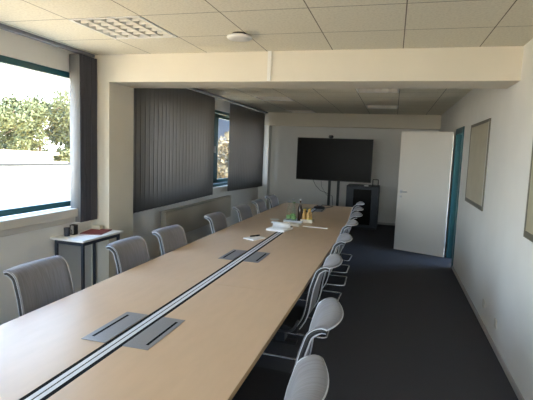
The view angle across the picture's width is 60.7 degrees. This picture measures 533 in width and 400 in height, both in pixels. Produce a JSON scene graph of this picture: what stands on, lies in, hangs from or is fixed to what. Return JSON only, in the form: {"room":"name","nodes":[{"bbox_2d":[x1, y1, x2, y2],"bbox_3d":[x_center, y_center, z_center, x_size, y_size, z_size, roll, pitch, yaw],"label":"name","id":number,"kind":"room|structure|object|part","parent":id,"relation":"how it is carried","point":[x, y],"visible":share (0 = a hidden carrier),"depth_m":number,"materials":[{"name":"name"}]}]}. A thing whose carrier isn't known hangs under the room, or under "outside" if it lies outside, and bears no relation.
{"room":"conference room","nodes":[
{"label":"conference room","id":0,"kind":"room"},
{"bbox_2d":[0,189,70,208],"bbox_3d":[-5.971,-1.046,32.236,5.200,0.020,100.001,5,7,25],"label":"floor","id":1,"kind":"structure","parent":0,"point":[7,200],"depth_m":21.74,"materials":[{"name":"grey concrete"}]},
{"bbox_2d":[0,163,69,193],"bbox_3d":[-8.382,-2.018,33.287,0.440,1.499,100.000,5,7,25],"label":"wall","id":2,"kind":"structure","parent":1,"relation":"on","point":[14,177],"depth_m":24.38,"materials":[{"name":"grey"}]},
{"bbox_2d":[3,149,67,162],"bbox_3d":[-20.924,-1.975,36.965,180.000,0.300,180.000,4,6,15],"label":"floor","id":3,"kind":"structure","parent":0,"point":[3,149],"depth_m":63.81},
{"bbox_2d":[0,101,34,150],"bbox_3d":[-22.351,-5.379,38.214,5.151,6.093,5.882,-3,8,-39],"label":"tree","id":4,"kind":"object","parent":3,"relation":"on","point":[14,122],"visible":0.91,"depth_m":37.89,"materials":[{"name":"green plant"}]},
{"bbox_2d":[0,149,58,162],"bbox_3d":[-27.790,-1.280,17.802,8.600,1.950,39.600,5,7,25],"label":"building","id":5,"kind":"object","parent":3,"relation":"on","point":[6,156],"visible":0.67,"depth_m":31.68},
{"bbox_2d":[0,88,69,151],"bbox_3d":[-21.189,-6.602,42.077,7.314,7.770,6.895,0,7,-23],"label":"tree","id":6,"kind":"object","parent":3,"relation":"on","point":[41,111],"visible":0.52,"depth_m":41.51,"materials":[{"name":"green plant"}]},
{"bbox_2d":[45,124,69,162],"bbox_3d":[-19.933,-5.851,46.313,4.479,5.459,4.763,8,9,43],"label":"tree","id":7,"kind":"object","parent":3,"relation":"on","point":[64,154],"visible":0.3,"depth_m":45.12,"materials":[{"name":"green plant"}]},
{"bbox_2d":[217,131,228,178],"bbox_3d":[-3.152,-2.284,26.795,4.991,3.890,5.000,-1,7,-25],"label":"tree","id":8,"kind":"object","parent":3,"relation":"on","point":[223,144],"visible":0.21,"depth_m":25.08,"materials":[{"name":"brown plant"}]},
{"bbox_2d":[0,221,91,324],"bbox_3d":[-2.935,0.957,1.814,0.080,0.870,6.920,4,6,15],"label":"wall","id":9,"kind":"structure","parent":0,"point":[21,248],"depth_m":4.27,"materials":[{"name":"white paint"}]},
{"bbox_2d":[0,207,77,236],"bbox_3d":[-2.902,0.454,1.752,0.150,0.145,6.915,4,6,15],"label":"window sill","id":10,"kind":"structure","parent":9,"relation":"on","point":[11,225],"depth_m":4.24,"materials":[{"name":"beige"}]},
{"bbox_2d":[0,29,258,259],"bbox_3d":[-2.136,-0.297,5.144,0.300,3.200,14.570,4,6,15],"label":"wall","id":11,"kind":"structure","parent":0,"point":[12,45],"depth_m":6.36,"materials":[{"name":"white paint"}]},
{"bbox_2d":[0,55,70,216],"bbox_3d":[-2.377,-0.537,3.842,0.070,1.400,2.390,4,6,15],"label":"window","id":12,"kind":"structure","parent":11,"relation":"in","point":[5,60],"depth_m":4.32,"materials":[{"name":"teal paint"}]},
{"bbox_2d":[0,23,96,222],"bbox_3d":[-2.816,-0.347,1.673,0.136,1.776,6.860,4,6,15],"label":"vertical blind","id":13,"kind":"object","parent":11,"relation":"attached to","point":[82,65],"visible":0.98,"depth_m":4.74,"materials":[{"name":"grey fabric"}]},
{"bbox_2d":[159,195,230,255],"bbox_3d":[-1.173,0.410,7.976,0.147,0.755,2.903,4,6,15],"label":"radiator","id":14,"kind":"object","parent":11,"relation":"attached to","point":[190,217],"visible":0.89,"depth_m":7.59,"materials":[{"name":"beige metal"}]},
{"bbox_2d":[161,195,230,212],"bbox_3d":[-1.126,0.048,7.936,0.084,0.023,2.770,4,6,15],"label":"grille","id":15,"kind":"object","parent":14,"relation":"attached to","point":[203,203],"depth_m":7.68,"materials":[{"name":"beige metal"}]},
{"bbox_3d":[-1.134,0.260,7.959,0.080,0.400,2.760,4,6,15],"label":"panel","id":16,"kind":"part","parent":14,"relation":"part of","materials":[{"name":"beige metal"}]},
{"bbox_2d":[213,185,227,189],"bbox_3d":[-0.985,-0.221,8.652,0.120,0.035,5.700,4,6,15],"label":"window sill","id":17,"kind":"structure","parent":11,"relation":"attached to","point":[222,186],"depth_m":8.88,"materials":[{"name":"white plastic"}]},
{"bbox_2d":[213,110,229,186],"bbox_3d":[-0.674,-1.086,9.799,0.140,1.470,2.770,4,6,15],"label":"window","id":18,"kind":"structure","parent":11,"relation":"in","point":[218,114],"depth_m":8.71,"materials":[{"name":"teal paint"}]},
{"bbox_2d":[218,119,228,138],"bbox_3d":[-3.297,-10.070,50.006,18.400,14.300,6.400,2,6,-5],"label":"sky","id":19,"kind":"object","parent":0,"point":[223,125],"visible":0.02,"depth_m":47.17,"materials":[{"name":"blue"}]},
{"bbox_2d":[0,0,532,114],"bbox_3d":[0.011,-1.443,4.429,4.659,0.020,14.570,4,6,15],"label":"ceiling","id":20,"kind":"structure","parent":0,"point":[200,26],"depth_m":3.53,"materials":[{"name":"tile"}]},
{"bbox_2d":[68,16,177,38],"bbox_3d":[-1.143,-1.439,3.708,0.617,0.091,0.617,4,6,15],"label":"ceiling light","id":21,"kind":"object","parent":20,"relation":"attached to","point":[124,27],"visible":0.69,"depth_m":3.72,"materials":[{"name":"white plastic"}]},
{"bbox_2d":[133,88,230,213],"bbox_3d":[-1.231,-0.872,7.170,0.060,1.804,3.650,4,6,15],"label":"vertical blind","id":22,"kind":"object","parent":20,"relation":"hanging from","point":[173,136],"visible":0.82,"depth_m":6.63,"materials":[{"name":"grey fabric"}]},
{"bbox_3d":[-1.339,0.032,6.987,0.005,0.041,2.692,4,6,15],"label":"bead chain","id":23,"kind":"part","parent":22,"relation":"part of","materials":[{"name":"grey metal"}]},
{"bbox_2d":[227,32,251,41],"bbox_3d":[-0.223,-1.345,3.748,0.208,0.046,0.208,4,6,15],"label":"smoke detector","id":24,"kind":"object","parent":20,"relation":"attached to","point":[235,36],"visible":1,"depth_m":3.69,"materials":[{"name":"white plastic"}]},
{"bbox_2d":[227,100,267,190],"bbox_3d":[-0.385,-1.150,10.195,0.060,1.844,2.643,4,6,15],"label":"vertical blind","id":25,"kind":"object","parent":20,"relation":"hanging from","point":[246,125],"visible":0.99,"depth_m":9.90,"materials":[{"name":"grey fabric"}]},
{"bbox_2d":[255,97,293,100],"bbox_3d":[0.154,-1.894,8.338,0.617,0.091,0.617,4,6,15],"label":"ceiling light","id":26,"kind":"object","parent":20,"relation":"attached to","point":[260,98],"visible":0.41,"depth_m":8.38,"materials":[{"name":"white plastic"}]},
{"bbox_2d":[286,110,315,112],"bbox_3d":[0.825,-2.130,10.734,0.617,0.091,0.617,4,6,15],"label":"ceiling light","id":27,"kind":"object","parent":20,"relation":"attached to","point":[291,111],"visible":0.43,"depth_m":10.82,"materials":[{"name":"white plastic"}]},
{"bbox_2d":[356,89,398,92],"bbox_3d":[1.623,-1.653,6.646,0.617,0.091,0.617,4,6,15],"label":"ceiling light","id":28,"kind":"object","parent":20,"relation":"attached to","point":[357,90],"visible":0.16,"depth_m":6.86,"materials":[{"name":"white plastic"}]},
{"bbox_2d":[365,105,397,108],"bbox_3d":[2.294,-1.889,9.042,0.617,0.091,0.617,4,6,15],"label":"ceiling light","id":29,"kind":"object","parent":20,"relation":"attached to","point":[367,106],"visible":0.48,"depth_m":9.09,"materials":[{"name":"white plastic"}]},
{"bbox_2d":[269,126,438,222],"bbox_3d":[2.687,-0.896,11.176,6.330,2.950,0.300,4,6,15],"label":"wall","id":30,"kind":"structure","parent":0,"point":[284,184],"depth_m":11.34,"materials":[{"name":"white paint"}]},
{"bbox_2d":[258,125,271,209],"bbox_3d":[-0.046,-0.738,11.671,0.230,2.320,0.250,4,6,15],"label":"pilaster","id":31,"kind":"object","parent":30,"relation":"attached to","point":[263,190],"visible":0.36,"depth_m":11.56,"materials":[{"name":"white paint"}]},
{"bbox_2d":[261,112,441,129],"bbox_3d":[1.944,-1.916,10.997,4.259,0.318,0.250,4,6,15],"label":"beam","id":32,"kind":"structure","parent":30,"relation":"attached to","point":[384,121],"depth_m":10.83,"materials":[{"name":"beige paint"}]},
{"bbox_2d":[378,222,394,225],"bbox_3d":[1.987,0.518,11.349,4.017,0.050,0.012,4,6,15],"label":"baseboard","id":33,"kind":"structure","parent":30,"relation":"attached to","point":[381,223],"depth_m":11.09,"materials":[{"name":"grey"}]},
{"bbox_2d":[255,224,517,399],"bbox_3d":[0.709,1.366,4.510,6.330,0.250,14.570,4,6,15],"label":"floor","id":34,"kind":"structure","parent":0,"point":[408,329],"depth_m":4.28,"materials":[{"name":"carpet"}]},
{"bbox_2d":[3,255,74,316],"bbox_3d":[-1.204,0.879,2.886,0.786,0.922,0.486,4,6,15],"label":"chair","id":35,"kind":"object","parent":34,"relation":"on","point":[37,284],"visible":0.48,"depth_m":2.91,"materials":[{"name":"grey"}]},
{"bbox_3d":[-1.478,0.662,2.714,0.215,0.467,0.017,4,7,19],"label":"rail","id":36,"kind":"part","parent":35,"relation":"part of","materials":[{"name":"silver metal"}]},
{"bbox_3d":[-1.361,0.621,3.132,0.215,0.467,0.017,4,6,12],"label":"rail","id":37,"kind":"part","parent":35,"relation":"part of","materials":[{"name":"silver metal"}]},
{"bbox_2d":[50,228,123,289],"bbox_3d":[-1.855,0.730,4.757,0.390,0.765,0.645,4,7,17],"label":"side table","id":38,"kind":"object","parent":34,"relation":"on","point":[82,240],"visible":0.51,"depth_m":4.50,"materials":[{"name":"white plastic"}]},
{"bbox_3d":[-2.085,0.757,4.530,0.026,0.743,0.026,4,7,17],"label":"leg","id":39,"kind":"part","parent":38,"relation":"part of","materials":[{"name":"grey metal"}]},
{"bbox_2d":[64,227,71,236],"bbox_3d":[-1.989,0.320,4.548,0.083,0.085,0.062,8,9,44],"label":"mug","id":40,"kind":"object","parent":38,"relation":"on","point":[66,229],"visible":1,"depth_m":4.53,"materials":[{"name":"grey ceramic"}]},
{"bbox_2d":[70,224,77,234],"bbox_3d":[-1.970,0.302,4.649,0.056,0.100,0.058,4,6,15],"label":"pen cup","id":41,"kind":"object","parent":38,"relation":"on","point":[74,227],"visible":0.88,"depth_m":4.63,"materials":[{"name":"black plastic"}]},
{"bbox_3d":[-1.790,0.778,4.438,0.026,0.743,0.026,4,7,17],"label":"leg","id":42,"kind":"part","parent":38,"relation":"part of","materials":[{"name":"grey metal"}]},
{"bbox_3d":[-1.916,0.705,5.061,0.026,0.743,0.026,4,7,17],"label":"leg","id":43,"kind":"part","parent":38,"relation":"part of","materials":[{"name":"grey metal"}]},
{"bbox_2d":[79,229,111,234],"bbox_3d":[-1.802,0.336,4.815,0.220,0.009,0.300,3,6,3],"label":"folder","id":44,"kind":"object","parent":38,"relation":"on","point":[91,231],"visible":1,"depth_m":4.79,"materials":[{"name":"red paper"}]},
{"bbox_2d":[92,225,103,229],"bbox_3d":[-1.842,0.296,4.963,0.102,0.035,0.072,4,6,15],"label":"box","id":45,"kind":"object","parent":44,"relation":"on","point":[99,227],"visible":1,"depth_m":4.94,"materials":[{"name":"beige"}]},
{"bbox_2d":[92,82,133,284],"bbox_3d":[-1.805,-0.122,5.251,0.304,2.355,0.480,4,6,15],"label":"column","id":46,"kind":"structure","parent":34,"relation":"on","point":[115,102],"depth_m":5.08,"materials":[{"name":"beige paint"}]},
{"bbox_2d":[105,236,149,273],"bbox_3d":[-0.872,0.805,3.681,0.786,0.922,0.486,4,6,14],"label":"chair","id":47,"kind":"object","parent":34,"relation":"on","point":[131,252],"visible":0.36,"depth_m":3.71,"materials":[{"name":"grey metal"}]},
{"bbox_3d":[-1.141,0.589,3.500,0.215,0.467,0.017,4,7,17],"label":"rail","id":48,"kind":"part","parent":47,"relation":"part of","materials":[{"name":"silver metal"}]},
{"bbox_2d":[152,224,187,254],"bbox_3d":[-0.675,0.744,4.312,0.786,0.922,0.486,4,7,17],"label":"chair","id":49,"kind":"object","parent":34,"relation":"on","point":[173,237],"visible":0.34,"depth_m":4.35,"materials":[{"name":"grey fabric"}]},
{"bbox_3d":[-0.953,0.525,4.148,0.215,0.467,0.017,5,7,20],"label":"rail","id":50,"kind":"part","parent":49,"relation":"part of","materials":[{"name":"silver metal"}]},
{"bbox_2d":[0,202,352,399],"bbox_3d":[-0.219,0.876,4.070,1.352,0.749,8.878,4,6,15],"label":"conference table","id":51,"kind":"object","parent":34,"relation":"on","point":[192,321],"visible":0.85,"depth_m":2.46,"materials":[{"name":"brown wood"}]},
{"bbox_2d":[243,236,265,240],"bbox_3d":[-0.128,0.409,4.896,0.152,0.014,0.201,7,8,40],"label":"notepad","id":52,"kind":"object","parent":51,"relation":"on","point":[255,237],"visible":0.87,"depth_m":4.87,"materials":[{"name":"white paper"}]},
{"bbox_2d":[266,221,292,231],"bbox_3d":[0.162,0.314,5.494,0.230,0.092,0.280,5,7,25],"label":"paper pad","id":53,"kind":"object","parent":51,"relation":"on","point":[277,226],"visible":1,"depth_m":5.49,"materials":[{"name":"white paper"}]},
{"bbox_3d":[0.147,0.916,4.034,0.080,0.645,0.120,4,6,15],"label":"leg","id":54,"kind":"part","parent":51,"relation":"part of","materials":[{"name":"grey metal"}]},
{"bbox_2d":[283,218,302,222],"bbox_3d":[0.379,0.278,6.201,0.250,0.028,0.230,4,6,15],"label":"tray","id":55,"kind":"object","parent":51,"relation":"on","point":[284,220],"visible":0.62,"depth_m":6.11,"materials":[{"name":"white"}]},
{"bbox_2d":[297,199,302,220],"bbox_3d":[0.456,0.139,6.166,0.067,0.302,0.065,4,6,15],"label":"bottle","id":56,"kind":"object","parent":55,"relation":"on","point":[300,210],"visible":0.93,"depth_m":6.14,"materials":[{"name":"brown glass"}]},
{"bbox_2d":[285,222,301,226],"bbox_3d":[0.326,0.310,5.864,0.240,0.033,0.140,5,7,23],"label":"pouch","id":57,"kind":"object","parent":51,"relation":"on","point":[291,223],"visible":0.65,"depth_m":5.82,"materials":[{"name":"beige"}]},
{"bbox_2d":[300,218,313,222],"bbox_3d":[0.553,0.278,6.194,0.158,0.045,0.158,4,6,15],"label":"basket","id":58,"kind":"object","parent":51,"relation":"on","point":[304,220],"visible":0.7,"depth_m":6.12,"materials":[{"name":"beige"}]},
{"bbox_2d":[302,209,305,218],"bbox_3d":[0.507,0.210,6.159,0.057,0.171,0.055,4,6,15],"label":"bottle","id":59,"kind":"object","parent":58,"relation":"in","point":[303,213],"visible":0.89,"depth_m":6.14,"materials":[{"name":"yellow"}]},
{"bbox_2d":[306,209,310,219],"bbox_3d":[0.567,0.210,6.137,0.057,0.181,0.055,4,6,15],"label":"bottle","id":60,"kind":"object","parent":58,"relation":"in","point":[308,217],"visible":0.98,"depth_m":6.12,"materials":[{"name":"yellow"}]},
{"bbox_2d":[303,226,327,228],"bbox_3d":[0.618,0.345,5.765,0.320,0.010,0.040,4,7,19],"label":"ruler","id":61,"kind":"object","parent":51,"relation":"on","point":[303,226],"visible":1,"depth_m":5.74,"materials":[{"name":"white plastic"}]},
{"bbox_2d":[313,205,324,208],"bbox_3d":[0.895,0.120,7.710,0.200,0.048,0.200,4,6,15],"label":"speakerphone","id":62,"kind":"object","parent":51,"relation":"on","point":[318,206],"visible":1,"depth_m":7.65,"materials":[{"name":"black plastic"}]},
{"bbox_2d":[204,212,227,233],"bbox_3d":[-0.346,0.641,5.375,0.786,0.922,0.486,4,6,14],"label":"chair","id":63,"kind":"object","parent":34,"relation":"on","point":[217,220],"visible":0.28,"depth_m":5.42,"materials":[{"name":"grey fabric"}]},
{"bbox_2d":[233,204,252,221],"bbox_3d":[-0.079,0.555,6.253,0.786,0.922,0.486,4,6,16],"label":"chair","id":64,"kind":"object","parent":34,"relation":"on","point":[244,212],"visible":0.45,"depth_m":6.31,"materials":[{"name":"grey fabric"}]},
{"bbox_2d":[251,199,266,213],"bbox_3d":[0.141,0.478,7.037,0.786,0.922,0.486,4,6,14],"label":"chair","id":65,"kind":"object","parent":34,"relation":"on","point":[260,204],"visible":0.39,"depth_m":7.09,"materials":[{"name":"grey fabric"}]},
{"bbox_2d":[265,194,278,207],"bbox_3d":[0.349,0.401,7.818,0.786,0.922,0.486,4,6,15],"label":"chair","id":66,"kind":"object","parent":34,"relation":"on","point":[273,200],"visible":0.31,"depth_m":7.87,"materials":[{"name":"grey fabric"}]},
{"bbox_2d":[232,297,343,399],"bbox_3d":[-0.024,0.982,2.358,0.786,0.922,0.486,4,6,14],"label":"chair","id":67,"kind":"object","parent":34,"relation":"on","point":[261,383],"visible":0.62,"depth_m":2.33,"materials":[{"name":"grey metal"}]},
{"bbox_3d":[-0.122,1.003,2.385,0.468,0.081,0.450,4,6,14],"label":"seat","id":68,"kind":"part","parent":67,"relation":"part of","materials":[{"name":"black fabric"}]},
{"bbox_3d":[0.158,0.795,2.069,0.215,0.467,0.017,3,6,10],"label":"rail","id":69,"kind":"part","parent":67,"relation":"part of","materials":[{"name":"silver metal"}]},
{"bbox_3d":[0.263,0.753,2.490,0.215,0.467,0.017,4,7,17],"label":"rail","id":70,"kind":"part","parent":67,"relation":"part of","materials":[{"name":"silver metal"}]},
{"bbox_3d":[0.234,0.765,2.273,0.265,0.453,0.456,4,6,14],"label":"backrest","id":71,"kind":"part","parent":67,"relation":"part of","materials":[{"name":"grey"}]},
{"bbox_2d":[262,253,342,360],"bbox_3d":[0.153,0.870,3.452,0.786,0.922,0.486,4,7,17],"label":"chair","id":72,"kind":"object","parent":34,"relation":"on","point":[298,315],"visible":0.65,"depth_m":3.27,"materials":[{"name":"grey metal"}]},
{"bbox_3d":[0.069,1.109,3.502,0.628,0.430,0.472,4,7,17],"label":"sled frame","id":73,"kind":"part","parent":72,"relation":"part of","materials":[{"name":"silver metal"}]},
{"bbox_3d":[0.057,0.890,3.484,0.468,0.081,0.450,4,7,17],"label":"seat","id":74,"kind":"part","parent":72,"relation":"part of","materials":[{"name":"black fabric"}]},
{"bbox_3d":[0.319,0.683,3.153,0.215,0.467,0.017,4,6,14],"label":"rail","id":75,"kind":"part","parent":72,"relation":"part of","materials":[{"name":"silver metal"}]},
{"bbox_3d":[0.407,0.654,3.352,0.265,0.453,0.456,4,7,17],"label":"backrest","id":76,"kind":"part","parent":72,"relation":"part of","materials":[{"name":"grey"}]},
{"bbox_3d":[0.448,0.642,3.567,0.215,0.467,0.017,5,7,20],"label":"rail","id":77,"kind":"part","parent":72,"relation":"part of","materials":[{"name":"silver metal"}]},
{"bbox_2d":[284,354,328,399],"bbox_3d":[-0.191,1.051,1.669,0.786,0.922,0.486,4,6,15],"label":"chair","id":78,"kind":"object","parent":34,"relation":"on","point":[309,380],"visible":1,"depth_m":1.61,"materials":[{"name":"grey metal"}]},
{"bbox_3d":[0.100,0.823,1.793,0.215,0.467,0.017,4,7,19],"label":"rail","id":79,"kind":"part","parent":78,"relation":"part of","materials":[{"name":"silver metal"}]},
{"bbox_2d":[288,233,351,338],"bbox_3d":[0.400,0.779,4.368,0.786,0.922,0.486,4,6,14],"label":"chair","id":80,"kind":"object","parent":34,"relation":"on","point":[342,238],"visible":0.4,"depth_m":4.16,"materials":[{"name":"grey metal"}]},
{"bbox_3d":[0.314,1.019,4.414,0.628,0.430,0.472,4,6,14],"label":"sled frame","id":81,"kind":"part","parent":80,"relation":"part of","materials":[{"name":"silver metal"}]},
{"bbox_3d":[0.579,0.592,4.077,0.215,0.467,0.017,3,6,11],"label":"rail","id":82,"kind":"part","parent":80,"relation":"part of","materials":[{"name":"silver metal"}]},
{"bbox_3d":[0.657,0.562,4.280,0.265,0.453,0.456,4,6,14],"label":"backrest","id":83,"kind":"part","parent":80,"relation":"part of","materials":[{"name":"grey"}]},
{"bbox_2d":[298,219,357,302],"bbox_3d":[0.643,0.686,5.311,0.786,0.922,0.486,4,6,16],"label":"chair","id":84,"kind":"object","parent":34,"relation":"on","point":[352,222],"visible":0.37,"depth_m":5.18,"materials":[{"name":"grey metal"}]},
{"bbox_3d":[0.558,0.925,5.360,0.628,0.430,0.472,4,6,16],"label":"sled frame","id":85,"kind":"part","parent":84,"relation":"part of","materials":[{"name":"silver metal"}]},
{"bbox_3d":[0.897,0.470,5.213,0.265,0.453,0.456,4,6,16],"label":"backrest","id":86,"kind":"part","parent":84,"relation":"part of","materials":[{"name":"grey fabric"}]},
{"bbox_2d":[327,181,351,227],"bbox_3d":[1.484,-0.251,10.148,0.900,1.800,0.420,4,6,15],"label":"stand","id":87,"kind":"object","parent":34,"relation":"on","point":[329,182],"visible":0.27,"depth_m":10.25,"materials":[{"name":"black metal"}]},
{"bbox_3d":[1.419,-0.288,10.282,0.056,1.760,0.050,4,6,15],"label":"post","id":88,"kind":"part","parent":87,"relation":"part of","materials":[{"name":"black plastic"}]},
{"bbox_2d":[296,137,373,182],"bbox_3d":[1.498,-0.896,10.135,1.670,0.945,0.050,4,6,15],"label":"television","id":89,"kind":"object","parent":87,"relation":"attached to","point":[326,159],"visible":1,"depth_m":10.10,"materials":[{"name":"black plastic"}]},
{"bbox_3d":[1.612,-0.275,10.229,0.056,1.760,0.050,4,6,15],"label":"post","id":90,"kind":"part","parent":87,"relation":"part of","materials":[{"name":"black plastic"}]},
{"bbox_2d":[326,212,361,286],"bbox_3d":[0.845,0.615,6.032,0.786,0.922,0.486,4,6,14],"label":"chair","id":91,"kind":"object","parent":34,"relation":"on","point":[354,215],"visible":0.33,"depth_m":5.86,"materials":[{"name":"grey metal"}]},
{"bbox_3d":[0.759,0.854,6.077,0.628,0.430,0.472,4,6,14],"label":"sled frame","id":92,"kind":"part","parent":91,"relation":"part of","materials":[{"name":"silver metal"}]},
{"bbox_3d":[1.103,0.398,5.947,0.265,0.453,0.456,4,6,14],"label":"backrest","id":93,"kind":"part","parent":91,"relation":"part of","materials":[{"name":"grey"}]},
{"bbox_2d":[331,206,362,273],"bbox_3d":[0.991,0.551,6.662,0.786,0.922,0.486,4,6,15],"label":"chair","id":94,"kind":"object","parent":34,"relation":"on","point":[356,209],"visible":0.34,"depth_m":6.47,"materials":[{"name":"grey metal"}]},
{"bbox_3d":[0.905,0.791,6.709,0.628,0.430,0.472,4,6,15],"label":"sled frame","id":95,"kind":"part","parent":94,"relation":"part of","materials":[{"name":"silver metal"}]},
{"bbox_3d":[1.246,0.335,6.569,0.265,0.453,0.456,4,6,15],"label":"backrest","id":96,"kind":"part","parent":94,"relation":"part of","materials":[{"name":"grey"}]},
{"bbox_2d":[340,201,363,261],"bbox_3d":[1.163,0.479,7.387,0.786,0.922,0.486,4,7,17],"label":"chair","id":97,"kind":"object","parent":34,"relation":"on","point":[360,202],"visible":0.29,"depth_m":7.20,"materials":[{"name":"grey fabric"}]},
{"bbox_3d":[1.078,0.718,7.437,0.628,0.430,0.472,4,7,17],"label":"sled frame","id":98,"kind":"part","parent":97,"relation":"part of","materials":[{"name":"silver metal"}]},
{"bbox_2d":[345,184,379,229],"bbox_3d":[2.229,0.146,10.578,0.720,0.975,0.690,4,6,15],"label":"base cabinet","id":99,"kind":"object","parent":34,"relation":"on","point":[369,195],"visible":0.8,"depth_m":10.25,"materials":[{"name":"grey wood"}]},
{"bbox_3d":[2.143,0.161,10.269,0.396,0.801,0.005,4,6,15],"label":"pane","id":100,"kind":"part","parent":99,"relation":"part of","materials":[{"name":"black glass"}]},
{"bbox_2d":[439,39,532,399],"bbox_3d":[2.184,-0.002,3.962,0.160,3.200,14.570,4,6,15],"label":"wall","id":101,"kind":"structure","parent":0,"point":[493,260],"depth_m":4.07,"materials":[{"name":"white paint"}]},
{"bbox_2d":[394,126,464,267],"bbox_3d":[2.902,-0.098,7.586,0.645,2.160,1.468,0,7,-23],"label":"door","id":102,"kind":"structure","parent":101,"relation":"in","point":[425,165],"depth_m":7.78,"materials":[{"name":"white paint"}]},
{"bbox_3d":[3.076,-0.054,7.238,0.175,2.160,0.860,4,6,15],"label":"frame","id":103,"kind":"part","parent":102,"relation":"part of","materials":[{"name":"teal paint"}]},
{"bbox_2d":[465,118,490,210],"bbox_3d":[2.550,-0.436,5.527,0.016,1.010,1.230,4,6,15],"label":"wall frame","id":104,"kind":"object","parent":101,"relation":"attached to","point":[480,132],"visible":1,"depth_m":5.40,"materials":[{"name":"brown"}]},
{"bbox_3d":[2.392,-0.388,4.962,0.016,0.925,0.028,4,6,15],"label":"rail","id":105,"kind":"part","parent":104,"relation":"part of","materials":[{"name":"silver metal"}]},
{"bbox_2d":[444,252,523,399],"bbox_3d":[2.051,1.308,4.128,0.012,0.050,13.970,4,6,15],"label":"baseboard","id":106,"kind":"structure","parent":101,"relation":"attached to","point":[508,374],"depth_m":4.10,"materials":[{"name":"grey"}]},
{"bbox_2d":[523,144,532,241],"bbox_3d":[1.762,-0.164,2.713,0.016,1.000,1.280,4,6,15],"label":"wall frame","id":107,"kind":"object","parent":101,"relation":"attached to","point":[528,225],"visible":1,"depth_m":3.29,"materials":[{"name":"brown"}]},
{"bbox_2d":[525,161,532,234],"bbox_3d":[1.766,-0.170,2.720,0.012,0.920,1.215,4,6,15],"label":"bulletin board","id":108,"kind":"object","parent":101,"relation":"attached to","point":[529,205],"depth_m":3.29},
{"bbox_3d":[0.687,-1.822,4.203,6.630,0.250,14.570,4,6,15],"label":"ceiling","id":109,"kind":"structure","parent":0,"visible":0},
{"bbox_2d":[94,46,523,88],"bbox_3d":[0.154,-1.452,4.571,4.259,0.583,0.480,4,6,15],"label":"beam","id":110,"kind":"structure","parent":109,"relation":"attached to","point":[496,67],"depth_m":4.28,"materials":[{"name":"beige paint"}]},
{"bbox_2d":[267,51,271,80],"bbox_3d":[0.027,-1.286,4.365,0.035,0.278,0.015,4,6,15],"label":"cable cover","id":111,"kind":"object","parent":110,"relation":"attached to","point":[269,52],"visible":1,"depth_m":4.36,"materials":[{"name":"white plastic"}]}
]}

